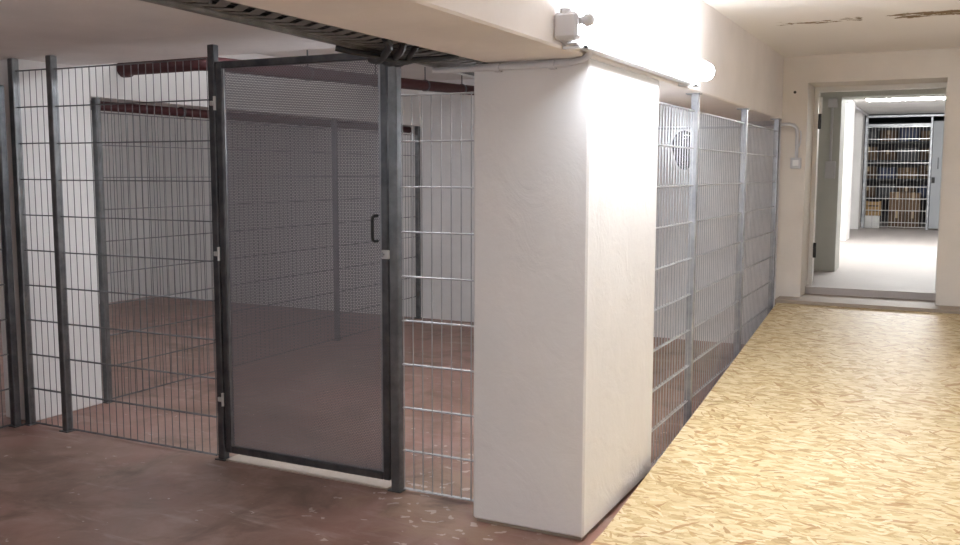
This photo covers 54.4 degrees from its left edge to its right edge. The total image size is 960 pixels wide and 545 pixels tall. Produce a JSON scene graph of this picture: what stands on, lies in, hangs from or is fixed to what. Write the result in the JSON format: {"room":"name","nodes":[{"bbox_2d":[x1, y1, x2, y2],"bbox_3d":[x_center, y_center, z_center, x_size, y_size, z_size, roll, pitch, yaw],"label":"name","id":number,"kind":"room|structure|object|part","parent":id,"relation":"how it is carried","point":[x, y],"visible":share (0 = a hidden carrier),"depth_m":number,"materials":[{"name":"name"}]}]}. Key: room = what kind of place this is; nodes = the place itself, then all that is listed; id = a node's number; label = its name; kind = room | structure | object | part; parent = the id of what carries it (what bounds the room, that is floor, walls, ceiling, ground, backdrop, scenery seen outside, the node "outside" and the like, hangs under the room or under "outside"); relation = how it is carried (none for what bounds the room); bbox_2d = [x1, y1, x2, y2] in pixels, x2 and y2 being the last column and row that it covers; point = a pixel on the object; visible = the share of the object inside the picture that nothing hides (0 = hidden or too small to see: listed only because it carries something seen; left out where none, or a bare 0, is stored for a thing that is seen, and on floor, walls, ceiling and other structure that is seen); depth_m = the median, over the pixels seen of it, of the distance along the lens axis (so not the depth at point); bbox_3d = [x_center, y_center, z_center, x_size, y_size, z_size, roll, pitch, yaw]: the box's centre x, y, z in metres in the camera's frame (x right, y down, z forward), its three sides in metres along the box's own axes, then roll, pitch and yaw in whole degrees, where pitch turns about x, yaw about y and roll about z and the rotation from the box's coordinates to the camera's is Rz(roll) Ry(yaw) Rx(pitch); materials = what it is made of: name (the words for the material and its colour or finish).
{"room":"basement storage area","nodes":[
{"label":"basement storage area","id":0,"kind":"room"},
{"bbox_2d":[0,59,102,420],"bbox_3d":[-2.721,-0.335,5.872,0.260,2.450,0.530,3,7,27],"label":"wall","id":1,"kind":"structure","parent":0,"point":[23,64],"depth_m":5.79,"materials":[{"name":"white paint"}]},
{"bbox_2d":[0,110,152,318],"bbox_3d":[-6.644,-0.483,6.473,0.200,2.600,11.220,3,7,27],"label":"wall","id":2,"kind":"structure","parent":0,"point":[122,127],"depth_m":11.11,"materials":[{"name":"white paint"}]},
{"bbox_2d":[0,0,261,50],"bbox_3d":[-4.533,-1.136,2.550,7.010,0.460,5.870,3,7,27],"label":"ceiling","id":3,"kind":"structure","parent":0,"point":[24,24],"depth_m":3.90,"materials":[{"name":"paint"}]},
{"bbox_2d":[140,0,486,77],"bbox_3d":[-0.757,-0.972,2.644,0.328,0.492,6.200,3,7,27],"label":"cable tray","id":4,"kind":"object","parent":3,"relation":"hanging from","point":[312,32],"visible":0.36,"depth_m":2.93,"materials":[{"name":"metal"}]},
{"bbox_2d":[188,2,407,50],"bbox_3d":[-1.145,-0.670,1.859,0.020,0.018,4.000,3,7,27],"label":"cable","id":5,"kind":"object","parent":4,"relation":"in","point":[188,2],"visible":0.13,"depth_m":2.79,"materials":[{"name":"black plastic"}]},
{"bbox_2d":[196,2,419,52],"bbox_3d":[-1.125,-0.673,1.849,0.027,0.020,4.000,3,7,27],"label":"cable","id":6,"kind":"object","parent":4,"relation":"in","point":[196,2],"visible":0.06,"depth_m":2.88,"materials":[{"name":"black plastic"}]},
{"bbox_2d":[204,1,426,52],"bbox_3d":[-1.106,-0.668,1.840,0.025,0.024,4.000,3,7,27],"label":"cable","id":7,"kind":"object","parent":4,"relation":"in","point":[213,2],"visible":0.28,"depth_m":2.81,"materials":[{"name":"black plastic"}]},
{"bbox_2d":[212,0,431,51],"bbox_3d":[-1.069,-0.666,1.821,0.027,0.021,4.000,3,7,27],"label":"cable","id":8,"kind":"object","parent":4,"relation":"in","point":[233,4],"visible":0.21,"depth_m":2.91,"materials":[{"name":"black plastic"}]},
{"bbox_2d":[368,38,392,64],"bbox_3d":[-0.368,-0.813,3.455,0.048,0.053,0.584,-1,6,-12],"label":"cable","id":9,"kind":"object","parent":4,"relation":"attached to","point":[388,43],"visible":0.82,"depth_m":3.31,"materials":[{"name":"black plastic"}]},
{"bbox_2d":[382,43,406,66],"bbox_3d":[-0.328,-0.831,3.556,0.053,0.065,0.575,-2,6,-15],"label":"cable","id":10,"kind":"object","parent":4,"relation":"attached to","point":[402,46],"visible":0.61,"depth_m":3.37,"materials":[{"name":"black plastic"}]},
{"bbox_2d":[335,45,458,64],"bbox_3d":[-0.306,-0.810,3.497,0.524,0.059,0.055,-4,7,-35],"label":"cable","id":11,"kind":"object","parent":4,"relation":"attached to","point":[355,52],"visible":0.84,"depth_m":3.50,"materials":[{"name":"black plastic"}]},
{"bbox_2d":[394,46,418,66],"bbox_3d":[-0.298,-0.845,3.632,0.047,0.070,0.572,-2,6,-16],"label":"cable","id":12,"kind":"object","parent":4,"relation":"attached to","point":[413,49],"visible":0.47,"depth_m":3.41,"materials":[{"name":"black plastic"}]},
{"bbox_2d":[0,28,335,65],"bbox_3d":[-3.010,-1.474,5.560,7.010,0.420,0.910,3,7,27],"label":"ceiling","id":13,"kind":"structure","parent":0,"point":[251,41],"depth_m":5.01,"materials":[{"name":"paint"}]},
{"bbox_2d":[89,53,418,125],"bbox_3d":[-1.672,-1.548,7.835,0.260,0.450,4.130,3,7,27],"label":"wall","id":14,"kind":"structure","parent":0,"point":[113,78],"depth_m":6.78,"materials":[{"name":"galvanised paint"},{"name":"weathered steel"}]},
{"bbox_2d":[91,101,410,132],"bbox_3d":[-1.661,-1.283,7.864,0.072,0.072,4.120,3,7,27],"label":"pipe","id":15,"kind":"object","parent":14,"relation":"attached to","point":[150,108],"visible":0.34,"depth_m":6.77,"materials":[{"name":"metal"}]},
{"bbox_2d":[256,48,481,80],"bbox_3d":[-1.852,-1.850,7.833,7.010,0.150,4.240,3,7,27],"label":"ceiling","id":16,"kind":"structure","parent":0,"point":[411,71],"depth_m":8.31,"materials":[{"name":"paint"}]},
{"bbox_2d":[117,50,473,94],"bbox_3d":[-1.163,-1.604,7.693,0.770,0.308,3.918,3,7,27],"label":"pipe","id":17,"kind":"object","parent":16,"relation":"hanging from","point":[406,83],"visible":0.52,"depth_m":6.42,"materials":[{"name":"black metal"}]},
{"bbox_2d":[0,296,744,544],"bbox_3d":[-2.179,1.120,4.497,10.100,0.150,11.420,3,7,27],"label":"floor","id":18,"kind":"structure","parent":0,"point":[74,487],"depth_m":4.93,"materials":[{"name":"brown concrete"}]},
{"bbox_2d":[0,85,24,427],"bbox_3d":[-3.105,-0.015,4.893,0.066,2.020,1.471,3,7,27],"label":"wire fence","id":19,"kind":"object","parent":18,"relation":"on","point":[5,214],"visible":1,"depth_m":5.51,"materials":[{"name":"metal"}]},
{"bbox_3d":[-3.105,0.036,4.898,0.018,1.894,1.343,3,7,27],"label":"panel","id":20,"kind":"part","parent":19,"relation":"part of","materials":[{"name":"metal"}]},
{"bbox_2d":[7,44,230,460],"bbox_3d":[-2.042,-0.125,5.207,1.586,2.175,0.069,3,7,27],"label":"wire fence","id":21,"kind":"object","parent":18,"relation":"on","point":[51,68],"visible":1,"depth_m":5.29,"materials":[{"name":"metal"}]},
{"bbox_3d":[-2.720,-0.162,5.546,0.045,2.175,0.045,3,7,27],"label":"post","id":22,"kind":"part","parent":21,"relation":"part of","materials":[{"name":"metal"}]},
{"bbox_3d":[-2.575,-0.126,5.477,0.270,2.094,0.018,3,7,27],"label":"panel","id":23,"kind":"part","parent":21,"relation":"part of","materials":[{"name":"metal"}]},
{"bbox_3d":[-2.431,-0.146,5.402,0.045,2.175,0.045,3,7,27],"label":"post","id":24,"kind":"part","parent":21,"relation":"part of","materials":[{"name":"metal"}]},
{"bbox_3d":[-1.364,-0.082,4.869,0.042,2.165,0.042,3,7,27],"label":"post","id":25,"kind":"part","parent":21,"relation":"part of","materials":[{"name":"metal"}]},
{"bbox_2d":[213,53,390,480],"bbox_3d":[-0.888,-0.033,4.612,1.050,2.033,0.074,3,7,27],"label":"door","id":26,"kind":"structure","parent":21,"relation":"attached to","point":[384,473],"depth_m":4.62,"materials":[{"name":"metal"}]},
{"bbox_3d":[-0.495,-0.206,4.386,0.014,0.133,0.050,3,7,27],"label":"handle","id":27,"kind":"part","parent":26,"relation":"part of","materials":[{"name":"black plastic"}]},
{"bbox_2d":[91,97,421,403],"bbox_3d":[-1.558,-0.321,7.908,0.066,1.995,4.126,3,7,27],"label":"wire fence","id":28,"kind":"object","parent":18,"relation":"on","point":[95,126],"visible":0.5,"depth_m":6.67,"materials":[{"name":"metal"}]},
{"bbox_3d":[-2.470,-0.131,6.104,0.042,1.995,0.042,3,7,27],"label":"post","id":29,"kind":"part","parent":28,"relation":"part of","materials":[{"name":"metal"}]},
{"bbox_3d":[-1.885,-0.214,7.266,0.018,1.894,2.543,3,7,27],"label":"panel","id":30,"kind":"part","parent":28,"relation":"part of","materials":[{"name":"metal"}]},
{"bbox_3d":[-1.300,-0.375,8.418,0.042,1.995,0.042,3,7,27],"label":"post","id":31,"kind":"part","parent":28,"relation":"part of","materials":[{"name":"metal"}]},
{"bbox_3d":[-0.972,-0.405,9.071,0.018,1.894,1.398,3,7,27],"label":"panel","id":32,"kind":"part","parent":28,"relation":"part of","materials":[{"name":"metal"}]},
{"bbox_3d":[-0.646,-0.512,9.711,0.042,1.995,0.042,3,7,27],"label":"post","id":33,"kind":"part","parent":28,"relation":"part of","materials":[{"name":"metal"}]},
{"bbox_2d":[226,454,390,489],"bbox_3d":[-0.868,1.013,4.790,1.010,0.006,0.140,3,7,27],"label":"trim","id":34,"kind":"structure","parent":18,"relation":"on","point":[249,460],"depth_m":4.76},
{"bbox_2d":[388,66,473,501],"bbox_3d":[-0.185,0.035,4.285,0.539,2.060,0.070,3,7,27],"label":"wire fence","id":35,"kind":"object","parent":18,"relation":"on","point":[396,214],"visible":0.71,"depth_m":4.35,"materials":[{"name":"metal"}]},
{"bbox_3d":[-0.395,0.024,4.389,0.046,2.060,0.046,3,7,27],"label":"post","id":36,"kind":"part","parent":35,"relation":"part of","materials":[{"name":"metal"}]},
{"bbox_3d":[-0.397,1.045,4.498,0.070,0.006,0.070,3,7,27],"label":"foot plate","id":37,"kind":"part","parent":35,"relation":"part of","materials":[{"name":"metal"}]},
{"bbox_2d":[477,476,645,539],"bbox_3d":[0.418,1.043,4.415,0.486,0.030,0.955,3,7,27],"label":"trim","id":38,"kind":"structure","parent":18,"relation":"on","point":[478,519],"depth_m":4.02,"materials":[{"name":"concrete"}]},
{"bbox_2d":[591,532,670,544],"bbox_3d":[0.931,1.269,2.346,2.168,0.018,2.467,3,7,27],"label":"board","id":39,"kind":"object","parent":18,"relation":"on","point":[605,538],"visible":1,"depth_m":3.83,"materials":[{"name":"beige wood"}]},
{"bbox_2d":[651,93,781,466],"bbox_3d":[1.657,-0.128,6.273,0.083,1.970,3.607,3,7,27],"label":"wire fence","id":40,"kind":"object","parent":18,"relation":"on","point":[738,297],"visible":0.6,"depth_m":5.85,"materials":[{"name":"metal"}]},
{"bbox_3d":[1.029,0.048,5.020,0.019,1.862,0.783,3,7,27],"label":"panel","id":41,"kind":"part","parent":40,"relation":"part of","materials":[{"name":"metal"}]},
{"bbox_3d":[1.220,-0.032,5.391,0.042,1.964,0.042,3,7,27],"label":"post","id":42,"kind":"part","parent":40,"relation":"part of","materials":[{"name":"metal"}]},
{"bbox_3d":[1.534,-0.058,6.017,0.019,1.862,1.338,3,7,27],"label":"panel","id":43,"kind":"part","parent":40,"relation":"part of","materials":[{"name":"metal"}]},
{"bbox_3d":[1.849,-0.163,6.634,0.042,1.964,0.042,3,7,27],"label":"post","id":44,"kind":"part","parent":40,"relation":"part of","materials":[{"name":"metal"}]},
{"bbox_3d":[2.154,-0.187,7.243,0.019,1.862,1.298,3,7,27],"label":"panel","id":45,"kind":"part","parent":40,"relation":"part of","materials":[{"name":"metal"}]},
{"bbox_3d":[2.460,-0.291,7.843,0.042,1.964,0.042,3,7,27],"label":"post","id":46,"kind":"part","parent":40,"relation":"part of","materials":[{"name":"metal"}]},
{"bbox_2d":[148,79,781,343],"bbox_3d":[-0.750,-0.835,9.882,7.650,2.600,0.200,3,7,27],"label":"wall","id":47,"kind":"structure","parent":0,"point":[456,99],"depth_m":9.62,"materials":[{"name":"white paint"}]},
{"bbox_2d":[672,130,689,169],"bbox_3d":[1.834,-1.095,8.368,0.216,0.355,0.117,3,7,27],"label":"cable coil","id":48,"kind":"object","parent":47,"relation":"hanging from","point":[687,144],"visible":0.48,"depth_m":8.35,"materials":[{"name":"black"}]},
{"bbox_2d":[226,0,783,121],"bbox_3d":[-0.044,-1.109,3.181,0.450,0.630,11.020,3,7,27],"label":"beam","id":49,"kind":"structure","parent":0,"point":[748,73],"depth_m":3.57,"materials":[{"name":"paint"}]},
{"bbox_2d":[554,8,713,86],"bbox_3d":[0.754,-0.955,4.125,0.147,0.131,1.915,3,7,27],"label":"lamp","id":50,"kind":"object","parent":49,"relation":"attached to","point":[590,30],"visible":1,"depth_m":3.70,"materials":[{"name":"grey plastic"},{"name":"glowing white lamp glass"}]},
{"bbox_3d":[0.743,-0.910,4.166,0.040,0.012,1.840,3,7,27],"label":"edge rail","id":51,"kind":"part","parent":50,"relation":"part of","materials":[{"name":"grey plastic"}]},
{"bbox_2d":[474,58,658,537],"bbox_3d":[0.420,0.071,4.309,0.513,1.954,0.980,3,7,27],"label":"pillar","id":52,"kind":"structure","parent":0,"point":[565,158],"depth_m":3.91,"materials":[{"name":"paint"}]},
{"bbox_2d":[432,51,592,73],"bbox_3d":[0.138,-0.850,3.769,0.754,0.072,0.105,4,7,34],"label":"conduit","id":53,"kind":"object","parent":52,"relation":"attached to","point":[551,64],"visible":0.95,"depth_m":3.77,"materials":[{"name":"grey plastic"}]},
{"bbox_2d":[655,344,745,463],"bbox_3d":[2.457,0.743,5.331,2.200,0.442,4.260,3,7,27],"label":"floor","id":54,"kind":"structure","parent":0,"point":[745,344],"depth_m":5.52,"materials":[{"name":"concrete"}]},
{"bbox_2d":[603,401,959,544],"bbox_3d":[1.884,0.984,4.221,2.168,0.192,1.768,3,7,27],"label":"board","id":55,"kind":"object","parent":54,"relation":"on","point":[734,474],"visible":0.88,"depth_m":4.31,"materials":[{"name":"beige wood"}]},
{"bbox_2d":[704,303,959,428],"bbox_3d":[2.845,0.562,6.096,2.168,0.287,2.501,3,7,27],"label":"board","id":56,"kind":"object","parent":54,"relation":"on","point":[877,364],"visible":1,"depth_m":5.99,"materials":[{"name":"beige wood"}]},
{"bbox_2d":[703,0,959,56],"bbox_3d":[1.095,-1.281,2.429,2.240,0.124,10.740,3,7,27],"label":"ceiling","id":57,"kind":"structure","parent":0,"point":[791,28],"depth_m":6.02,"materials":[{"name":"paint"}]},
{"bbox_2d":[840,100,854,240],"bbox_3d":[5.130,-1.504,13.765,0.620,2.030,0.550,3,7,27],"label":"pillar","id":58,"kind":"structure","parent":0,"point":[850,107],"depth_m":13.45,"materials":[{"name":"white paint"}]},
{"bbox_2d":[850,113,864,228],"bbox_3d":[6.479,-1.797,16.541,0.520,2.030,0.450,3,7,27],"label":"pillar","id":59,"kind":"structure","parent":0,"point":[859,124],"depth_m":16.27,"materials":[{"name":"white paint"}]},
{"bbox_2d":[775,48,959,305],"bbox_3d":[3.719,-0.555,7.532,2.440,2.560,0.550,3,7,27],"label":"wall","id":60,"kind":"structure","parent":0,"point":[801,74],"depth_m":7.53,"materials":[{"name":"beige paint"}]},
{"bbox_2d":[658,122,801,157],"bbox_3d":[2.071,-1.147,8.250,1.603,0.299,0.270,5,8,37],"label":"conduit","id":61,"kind":"object","parent":60,"relation":"attached to","point":[797,143],"visible":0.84,"depth_m":7.87,"materials":[{"name":"grey plastic"}]},
{"bbox_2d":[790,158,801,168],"bbox_3d":[2.610,-0.904,7.720,0.087,0.090,0.048,3,7,27],"label":"light switch","id":62,"kind":"object","parent":60,"relation":"attached to","point":[795,163],"visible":1,"depth_m":7.70,"materials":[{"name":"grey plastic"}]},
{"bbox_2d":[807,82,946,290],"bbox_3d":[3.350,-0.691,7.922,1.020,1.767,0.103,3,7,27],"label":"door frame","id":63,"kind":"structure","parent":60,"relation":"in","point":[818,90],"depth_m":8.02,"materials":[{"name":"white paint"}]},
{"bbox_2d":[775,293,959,313],"bbox_3d":[3.529,0.494,7.452,2.205,0.490,0.520,3,7,27],"label":"floor","id":64,"kind":"structure","parent":0,"point":[807,299],"depth_m":7.51,"materials":[{"name":"concrete"}]},
{"bbox_2d":[805,222,937,300],"bbox_3d":[5.960,-0.155,13.302,3.150,0.550,12.180,3,7,27],"label":"floor","id":65,"kind":"structure","parent":0,"point":[881,262],"depth_m":9.81,"materials":[{"name":"grey concrete"}]},
{"bbox_2d":[864,215,879,227],"bbox_3d":[7.074,-0.918,16.843,0.240,0.220,0.223,3,7,27],"label":"box","id":66,"kind":"object","parent":65,"relation":"on","point":[876,218],"visible":0.91,"depth_m":16.75,"materials":[{"name":"white cardboard"}]},
{"bbox_2d":[866,201,881,215],"bbox_3d":[7.088,-1.158,16.824,0.244,0.259,0.200,3,7,27],"label":"wooden crate","id":67,"kind":"object","parent":66,"relation":"on","point":[874,213],"visible":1,"depth_m":16.74,"materials":[{"name":"brown wood"}]},
{"bbox_2d":[888,211,904,227],"bbox_3d":[7.521,-0.960,16.861,0.260,0.302,0.302,3,7,27],"label":"carton","id":68,"kind":"object","parent":65,"relation":"on","point":[895,218],"visible":0.67,"depth_m":16.73,"materials":[{"name":"brown"}]},
{"bbox_2d":[889,192,905,209],"bbox_3d":[7.522,-1.280,16.827,0.260,0.342,0.302,3,7,27],"label":"carton","id":69,"kind":"object","parent":68,"relation":"on","point":[895,194],"visible":0.7,"depth_m":16.69,"materials":[{"name":"brown cardboard"}]},
{"bbox_2d":[861,141,932,198],"bbox_3d":[7.980,-1.745,17.166,1.990,1.800,0.540,3,7,27],"label":"shelf rack","id":70,"kind":"object","parent":65,"relation":"on","point":[873,142],"visible":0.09,"depth_m":17.06,"materials":[{"name":"grey metal"}]},
{"bbox_2d":[862,186,875,196],"bbox_3d":[7.287,-1.526,17.539,0.260,0.202,0.402,3,7,27],"label":"carton","id":71,"kind":"object","parent":70,"relation":"on","point":[872,189],"visible":0.46,"depth_m":17.34,"materials":[{"name":"brown"}]},
{"bbox_2d":[862,166,876,178],"bbox_3d":[7.288,-1.874,17.502,0.260,0.222,0.402,3,7,27],"label":"carton","id":72,"kind":"object","parent":70,"relation":"on","point":[868,175],"visible":0.53,"depth_m":17.31,"materials":[{"name":"brown cardboard"}]},
{"bbox_2d":[863,147,877,159],"bbox_3d":[7.289,-2.222,17.465,0.260,0.242,0.402,3,7,27],"label":"carton","id":73,"kind":"object","parent":70,"relation":"on","point":[870,155],"visible":0.64,"depth_m":17.27,"materials":[{"name":"brown"}]},
{"bbox_2d":[864,130,878,140],"bbox_3d":[7.290,-2.539,17.431,0.260,0.200,0.400,3,7,27],"label":"carton","id":74,"kind":"object","parent":70,"relation":"on","point":[871,134],"visible":0.5,"depth_m":17.24,"materials":[{"name":"grey cardboard"}]},
{"bbox_2d":[877,184,895,196],"bbox_3d":[7.574,-1.529,17.394,0.280,0.240,0.400,3,7,27],"label":"carton","id":75,"kind":"object","parent":70,"relation":"on","point":[884,190],"visible":0.72,"depth_m":17.22,"materials":[{"name":"grey cardboard"}]},
{"bbox_2d":[878,168,896,178],"bbox_3d":[7.574,-1.847,17.360,0.280,0.200,0.400,3,7,27],"label":"carton","id":76,"kind":"object","parent":70,"relation":"on","point":[887,174],"visible":0.9,"depth_m":17.19,"materials":[{"name":"blue cardboard"}]},
{"bbox_2d":[879,150,896,159],"bbox_3d":[7.574,-2.176,17.325,0.280,0.182,0.402,3,7,27],"label":"carton","id":77,"kind":"object","parent":70,"relation":"on","point":[888,154],"visible":0.87,"depth_m":17.15,"materials":[{"name":"brown"}]},
{"bbox_2d":[880,130,897,140],"bbox_3d":[7.575,-2.524,17.288,0.280,0.202,0.402,3,7,27],"label":"carton","id":78,"kind":"object","parent":70,"relation":"on","point":[889,133],"visible":0.83,"depth_m":17.11,"materials":[{"name":"brown"}]},
{"bbox_2d":[897,187,915,192],"bbox_3d":[7.877,-1.483,17.245,0.300,0.182,0.402,3,7,27],"label":"carton","id":79,"kind":"object","parent":70,"relation":"on","point":[902,189],"visible":0.55,"depth_m":17.07,"materials":[{"name":"brown"}]},
{"bbox_2d":[898,168,916,178],"bbox_3d":[7.878,-1.831,17.208,0.300,0.202,0.402,3,7,27],"label":"carton","id":80,"kind":"object","parent":70,"relation":"on","point":[903,170],"visible":0.85,"depth_m":17.04,"materials":[{"name":"brown cardboard"}]},
{"bbox_2d":[899,148,917,159],"bbox_3d":[7.879,-2.179,17.172,0.300,0.220,0.400,3,7,27],"label":"carton","id":81,"kind":"object","parent":70,"relation":"on","point":[904,150],"visible":0.86,"depth_m":17.00,"materials":[{"name":"grey cardboard"}]},
{"bbox_2d":[900,128,918,140],"bbox_3d":[7.879,-2.527,17.134,0.300,0.240,0.400,3,7,27],"label":"carton","id":82,"kind":"object","parent":70,"relation":"on","point":[905,130],"visible":0.72,"depth_m":16.96,"materials":[{"name":"blue cardboard"}]},
{"bbox_2d":[918,185,930,197],"bbox_3d":[8.181,-1.486,17.092,0.280,0.220,0.400,3,7,27],"label":"carton","id":83,"kind":"object","parent":70,"relation":"on","point":[920,190],"visible":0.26,"depth_m":16.94,"materials":[{"name":"blue cardboard"}]},
{"bbox_2d":[919,165,931,178],"bbox_3d":[8.181,-1.834,17.054,0.280,0.242,0.402,3,7,27],"label":"carton","id":84,"kind":"object","parent":70,"relation":"on","point":[921,171],"visible":0.45,"depth_m":16.91,"materials":[{"name":"brown cardboard"}]},
{"bbox_2d":[920,149,931,159],"bbox_3d":[8.182,-2.152,17.020,0.280,0.202,0.402,3,7,27],"label":"carton","id":85,"kind":"object","parent":70,"relation":"on","point":[922,153],"visible":0.42,"depth_m":16.88,"materials":[{"name":"brown"}]},
{"bbox_2d":[921,131,932,140],"bbox_3d":[8.183,-2.481,16.985,0.280,0.182,0.402,3,7,27],"label":"carton","id":86,"kind":"object","parent":70,"relation":"on","point":[923,133],"visible":0.49,"depth_m":16.84,"materials":[{"name":"brown"}]},
{"bbox_2d":[861,114,943,229],"bbox_3d":[7.748,-1.745,16.192,2.069,2.005,0.074,3,7,27],"label":"wire fence","id":87,"kind":"object","parent":65,"relation":"on","point":[867,125],"visible":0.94,"depth_m":16.41,"materials":[{"name":"metal"}]},
{"bbox_3d":[6.857,-1.794,16.637,0.050,2.005,0.050,3,7,27],"label":"post","id":88,"kind":"part","parent":87,"relation":"part of","materials":[{"name":"metal"}]},
{"bbox_3d":[7.327,-2.574,16.317,1.000,0.055,0.040,3,7,27],"label":"rail","id":89,"kind":"part","parent":87,"relation":"part of","materials":[{"name":"metal"}]},
{"bbox_3d":[7.748,-2.707,16.090,2.040,0.040,0.040,3,7,27],"label":"rail","id":90,"kind":"part","parent":87,"relation":"part of","materials":[{"name":"metal"}]},
{"bbox_3d":[7.786,-1.715,16.175,0.035,1.950,0.035,3,7,27],"label":"post","id":91,"kind":"part","parent":87,"relation":"part of","materials":[{"name":"metal"}]},
{"bbox_2d":[928,121,943,228],"bbox_3d":[8.204,-1.661,15.955,0.900,1.850,0.065,3,7,27],"label":"door","id":92,"kind":"structure","parent":87,"relation":"attached to","point":[938,130],"depth_m":16.11,"materials":[{"name":"grey metal"}]},
{"bbox_2d":[905,211,920,228],"bbox_3d":[7.754,-0.947,16.745,0.240,0.302,0.302,3,7,27],"label":"carton","id":93,"kind":"object","parent":65,"relation":"on","point":[911,213],"visible":0.69,"depth_m":16.61,"materials":[{"name":"brown"}]},
{"bbox_2d":[906,192,920,211],"bbox_3d":[7.754,-1.262,16.711,0.240,0.332,0.302,3,7,27],"label":"carton","id":94,"kind":"object","parent":93,"relation":"on","point":[912,195],"visible":0.81,"depth_m":16.58,"materials":[{"name":"brown cardboard"}]},
{"bbox_2d":[814,88,945,271],"bbox_3d":[3.927,-1.019,9.196,3.100,2.030,0.400,3,7,27],"label":"wall","id":95,"kind":"structure","parent":0,"point":[829,191],"depth_m":9.24,"materials":[{"name":"grey paint"}]},
{"bbox_2d":[824,98,837,178],"bbox_3d":[3.445,-1.312,9.156,0.095,0.780,0.050,3,7,27],"label":"junction box","id":96,"kind":"object","parent":95,"relation":"attached to","point":[830,166],"visible":1,"depth_m":9.15,"materials":[{"name":"grey plastic"}]},
{"bbox_2d":[853,99,944,120],"bbox_3d":[6.003,-2.511,13.183,3.100,0.140,11.910,3,7,27],"label":"ceiling","id":97,"kind":"structure","parent":0,"point":[937,105],"depth_m":14.99,"materials":[{"name":"white paint"}]},
{"bbox_2d":[846,100,868,116],"bbox_3d":[5.137,-2.401,13.075,0.033,0.033,7.700,3,7,26],"label":"conduit","id":98,"kind":"object","parent":97,"relation":"attached to","point":[847,101],"visible":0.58,"depth_m":14.81,"materials":[{"name":"grey plastic"}]},
{"bbox_2d":[866,97,944,100],"bbox_3d":[5.518,-2.187,11.442,1.480,0.136,0.108,3,7,27],"label":"lamp","id":99,"kind":"object","parent":97,"relation":"attached to","point":[922,98],"visible":0.21,"depth_m":11.54,"materials":[{"name":"white plastic"}]},
{"bbox_2d":[860,120,943,222],"bbox_3d":[8.677,-2.009,18.474,2.700,2.050,0.200,3,7,27],"label":"wall","id":100,"kind":"structure","parent":0,"point":[911,145],"depth_m":18.54,"materials":[{"name":"paint"}]}
]}

